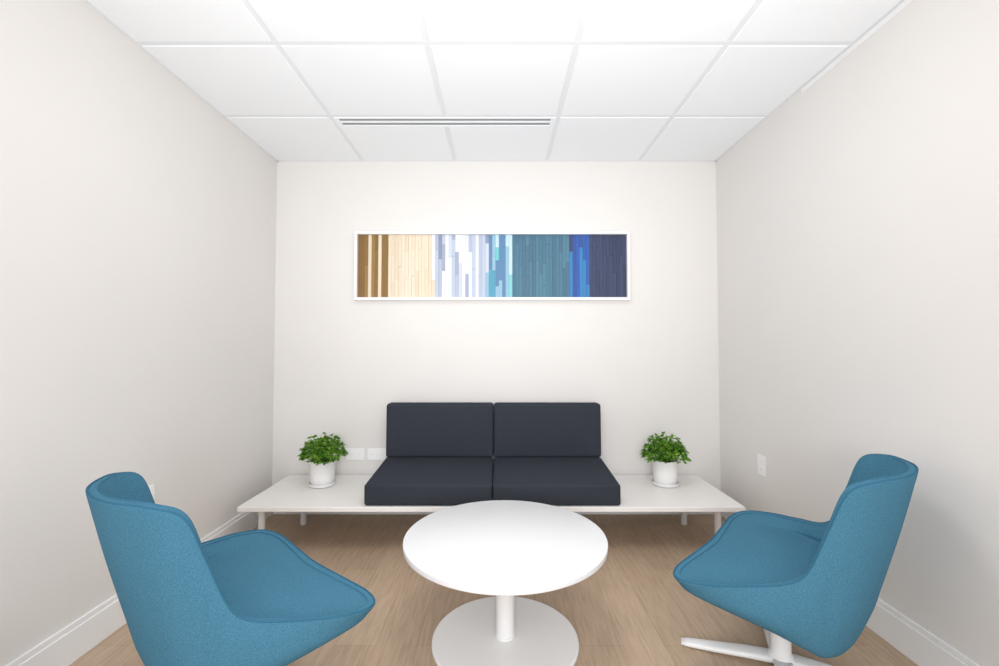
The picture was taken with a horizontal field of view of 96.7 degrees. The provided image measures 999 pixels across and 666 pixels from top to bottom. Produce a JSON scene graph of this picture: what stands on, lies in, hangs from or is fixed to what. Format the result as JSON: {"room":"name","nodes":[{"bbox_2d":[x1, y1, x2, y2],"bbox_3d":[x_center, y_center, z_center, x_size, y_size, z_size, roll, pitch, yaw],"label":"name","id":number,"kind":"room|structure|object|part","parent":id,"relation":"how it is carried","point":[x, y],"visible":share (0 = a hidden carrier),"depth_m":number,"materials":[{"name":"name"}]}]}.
{"room":"waiting room","nodes":[
{"label":"waiting room","id":0,"kind":"room"},
{"bbox_2d":[0,0,276,665],"bbox_3d":[-1.530,-0.099,0.713,0.100,2.420,4.620,0,-2,0],"label":"wall","id":1,"kind":"structure","parent":0,"point":[138,221],"depth_m":1.68,"materials":[{"name":"paint"}]},
{"bbox_2d":[5,512,272,665],"bbox_3d":[-1.473,1.041,0.630,0.014,0.135,4.520,0,-2,0],"label":"baseboard","id":2,"kind":"structure","parent":1,"relation":"attached to","point":[70,643],"depth_m":1.58,"materials":[{"name":"paint"}]},
{"bbox_2d":[148,484,154,500],"bbox_3d":[-1.477,0.700,1.865,0.006,0.110,0.070,0,-2,0],"label":"wall outlet","id":3,"kind":"object","parent":1,"relation":"attached to","point":[151,487],"visible":0.17,"depth_m":1.89,"materials":[{"name":"plastic"}]},
{"bbox_2d":[69,514,917,665],"bbox_3d":[-0.020,1.160,0.676,3.120,0.100,4.620,0,-2,0],"label":"floor","id":4,"kind":"structure","parent":0,"point":[633,610],"depth_m":1.89,"materials":[{"name":"brown wood"}]},
{"bbox_2d":[85,472,374,665],"bbox_3d":[-0.819,0.762,1.308,0.802,0.731,0.600,-1,-2,41],"label":"lounge chair","id":5,"kind":"object","parent":4,"relation":"on","point":[250,597],"visible":1,"depth_m":1.09,"materials":[{"name":"blue fabric"}]},
{"bbox_2d":[237,475,744,534],"bbox_3d":[-0.043,1.038,2.583,2.635,0.256,0.575,0,-2,0],"label":"bench","id":6,"kind":"object","parent":4,"relation":"on","point":[293,493],"visible":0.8,"depth_m":2.41,"materials":[{"name":"laminate"}]},
{"bbox_3d":[-1.295,1.047,2.420,0.036,0.229,0.036,0,-2,0],"label":"leg","id":7,"kind":"part","parent":6,"relation":"part of","materials":[{"name":"white metal"}]},
{"bbox_3d":[-1.200,1.056,2.720,0.036,0.229,0.036,0,-2,0],"label":"leg","id":8,"kind":"part","parent":6,"relation":"part of","materials":[{"name":"white metal"}]},
{"bbox_2d":[298,432,347,487],"bbox_3d":[-1.051,0.753,2.659,0.285,0.316,0.293,1,-2,-37],"label":"potted plant","id":9,"kind":"object","parent":6,"relation":"on","point":[323,462],"visible":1,"depth_m":2.61,"materials":[{"name":"green plant"}]},
{"bbox_3d":[-1.056,0.707,2.660,0.178,0.132,0.181,-2,-2,42],"label":"stem","id":10,"kind":"part","parent":9,"relation":"part of","materials":[{"name":"green plant"}]},
{"bbox_3d":[-1.062,0.830,2.667,0.152,0.138,0.152,0,-2,0],"label":"pot","id":11,"kind":"part","parent":9,"relation":"part of","materials":[{"name":"ceramic"}]},
{"bbox_2d":[364,402,620,504],"bbox_3d":[-0.037,0.673,2.591,1.342,0.473,0.558,0,-2,0],"label":"sofa","id":12,"kind":"object","parent":6,"relation":"on","point":[438,453],"visible":0.98,"depth_m":2.75,"materials":[{"name":"grey fabric"}]},
{"bbox_2d":[364,457,492,504],"bbox_3d":[-0.373,0.836,2.539,0.670,0.144,0.463,0,-2,0],"label":"seat cushion","id":13,"kind":"object","parent":12,"relation":"on","point":[398,480],"depth_m":2.35,"materials":[{"name":"grey fabric"}]},
{"bbox_3d":[-0.373,0.611,2.811,0.670,0.334,0.120,0,-4,0],"label":"backrest","id":14,"kind":"part","parent":12,"relation":"part of","materials":[{"name":"grey fabric"}]},
{"bbox_3d":[0.299,0.611,2.811,0.670,0.334,0.120,0,-4,0],"label":"backrest","id":15,"kind":"part","parent":12,"relation":"part of","materials":[{"name":"grey fabric"}]},
{"bbox_2d":[493,457,620,504],"bbox_3d":[0.299,0.836,2.539,0.670,0.144,0.463,0,-2,0],"label":"seat cushion","id":16,"kind":"object","parent":12,"relation":"on","point":[545,480],"depth_m":2.36,"materials":[{"name":"grey fabric"}]},
{"bbox_2d":[640,432,691,487],"bbox_3d":[0.996,0.754,2.694,0.285,0.316,0.293,0,-2,3],"label":"potted plant","id":17,"kind":"object","parent":6,"relation":"on","point":[665,464],"visible":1,"depth_m":2.62,"materials":[{"name":"green plant"}]},
{"bbox_3d":[1.000,0.708,2.692,0.181,0.132,0.178,0,-2,-8],"label":"stem","id":18,"kind":"part","parent":17,"relation":"part of","materials":[{"name":"green plant"}]},
{"bbox_3d":[0.998,0.830,2.677,0.152,0.138,0.152,-1,-2,40],"label":"pot","id":19,"kind":"part","parent":17,"relation":"part of","materials":[{"name":"ceramic"}]},
{"bbox_3d":[1.130,1.056,2.720,0.036,0.229,0.036,0,-2,0],"label":"leg","id":20,"kind":"part","parent":6,"relation":"part of","materials":[{"name":"white metal"}]},
{"bbox_3d":[1.190,1.047,2.420,0.036,0.229,0.036,0,-2,0],"label":"leg","id":21,"kind":"part","parent":6,"relation":"part of","materials":[{"name":"white metal"}]},
{"bbox_2d":[403,500,607,665],"bbox_3d":[0.021,0.946,1.653,0.748,0.386,0.748,0,-2,0],"label":"round table","id":22,"kind":"object","parent":4,"relation":"on","point":[504,549],"visible":1,"depth_m":1.60,"materials":[{"name":"white plastic"}]},
{"bbox_2d":[673,454,918,665],"bbox_3d":[0.993,0.768,1.518,0.655,0.731,0.801,-2,-2,43],"label":"lounge chair","id":23,"kind":"object","parent":4,"relation":"on","point":[815,587],"visible":1,"depth_m":1.28,"materials":[{"name":"blue fabric"}]},
{"bbox_3d":[0.803,1.116,1.575,0.295,0.039,0.060,-1,-2,22],"label":"leg","id":24,"kind":"part","parent":23,"relation":"part of","materials":[{"name":"white metal"}]},
{"bbox_3d":[1.022,1.119,1.667,0.060,0.039,0.295,-1,-2,22],"label":"leg","id":25,"kind":"part","parent":23,"relation":"part of","materials":[{"name":"white metal"}]},
{"bbox_3d":[0.896,1.110,1.357,0.060,0.039,0.295,-1,-2,22],"label":"leg","id":26,"kind":"part","parent":23,"relation":"part of","materials":[{"name":"white metal"}]},
{"bbox_3d":[1.114,1.113,1.450,0.295,0.039,0.060,-1,-2,22],"label":"leg","id":27,"kind":"part","parent":23,"relation":"part of","materials":[{"name":"white metal"}]},
{"bbox_2d":[87,0,900,160],"bbox_3d":[-0.020,-1.257,0.747,3.120,0.103,4.620,0,-2,0],"label":"ceiling","id":28,"kind":"structure","parent":0,"point":[234,79],"depth_m":1.94,"materials":[{"name":"tile"}]},
{"bbox_2d":[333,117,555,126],"bbox_3d":[-0.296,-1.162,2.437,1.200,0.014,0.100,0,-2,0],"label":"ceiling vent","id":29,"kind":"object","parent":28,"relation":"in","point":[341,121],"visible":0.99,"depth_m":2.43,"materials":[{"name":"metal"}]},
{"bbox_2d":[83,0,903,160],"bbox_3d":[-0.020,-1.217,0.696,2.920,0.017,4.520,0,-2,0],"label":"ceiling grid","id":30,"kind":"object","parent":28,"relation":"attached to","point":[426,42],"depth_m":1.81,"materials":[{"name":"metal"}]},
{"bbox_2d":[272,161,720,490],"bbox_3d":[-0.020,-0.033,2.972,2.920,2.420,0.100,0,-2,0],"label":"wall","id":31,"kind":"structure","parent":0,"point":[650,360],"depth_m":2.92,"materials":[{"name":"paint"}]},
{"bbox_2d":[346,448,364,459],"bbox_3d":[-0.940,0.790,2.895,0.122,0.075,0.006,0,-2,0],"label":"wall outlet","id":32,"kind":"object","parent":31,"relation":"attached to","point":[353,453],"visible":1,"depth_m":2.89,"materials":[{"name":"plastic"}]},
{"bbox_2d":[367,448,385,459],"bbox_3d":[-0.800,0.790,2.895,0.122,0.075,0.006,0,-2,0],"label":"wall outlet","id":33,"kind":"object","parent":31,"relation":"attached to","point":[372,453],"visible":0.88,"depth_m":2.89,"materials":[{"name":"plastic"}]},
{"bbox_2d":[354,231,630,300],"bbox_3d":[-0.048,-0.440,2.914,1.804,0.454,0.040,0,-2,0],"label":"wall art","id":34,"kind":"object","parent":31,"relation":"attached to","point":[388,265],"visible":1,"depth_m":2.92,"materials":[{"name":"paint"}]},
{"bbox_2d":[273,512,713,513],"bbox_3d":[-0.020,1.107,2.882,2.902,0.135,0.014,0,-2,0],"label":"baseboard","id":35,"kind":"structure","parent":31,"relation":"attached to","point":[273,512],"depth_m":2.87,"materials":[{"name":"paint"}]},
{"bbox_2d":[716,0,998,665],"bbox_3d":[1.490,-0.099,0.713,0.100,2.420,4.620,0,-2,0],"label":"wall","id":36,"kind":"structure","parent":0,"point":[858,221],"depth_m":1.64,"materials":[{"name":"paint"}]},
{"bbox_2d":[757,454,765,476],"bbox_3d":[1.437,0.727,2.436,0.006,0.110,0.070,0,-2,0],"label":"wall outlet","id":37,"kind":"object","parent":36,"relation":"attached to","point":[761,459],"visible":1,"depth_m":2.43,"materials":[{"name":"plastic"}]},
{"bbox_2d":[721,509,979,665],"bbox_3d":[1.433,1.041,0.630,0.014,0.135,4.520,0,-2,0],"label":"baseboard","id":38,"kind":"structure","parent":36,"relation":"attached to","point":[922,647],"depth_m":1.54,"materials":[{"name":"paint"}]},
{"bbox_2d":[802,0,912,92],"bbox_3d":[1.439,-1.206,0.276,0.002,0.024,3.680,0,-2,0],"label":"trim","id":39,"kind":"structure","parent":36,"relation":"attached to","point":[905,3],"depth_m":1.77,"materials":[{"name":"paint"}]}
]}

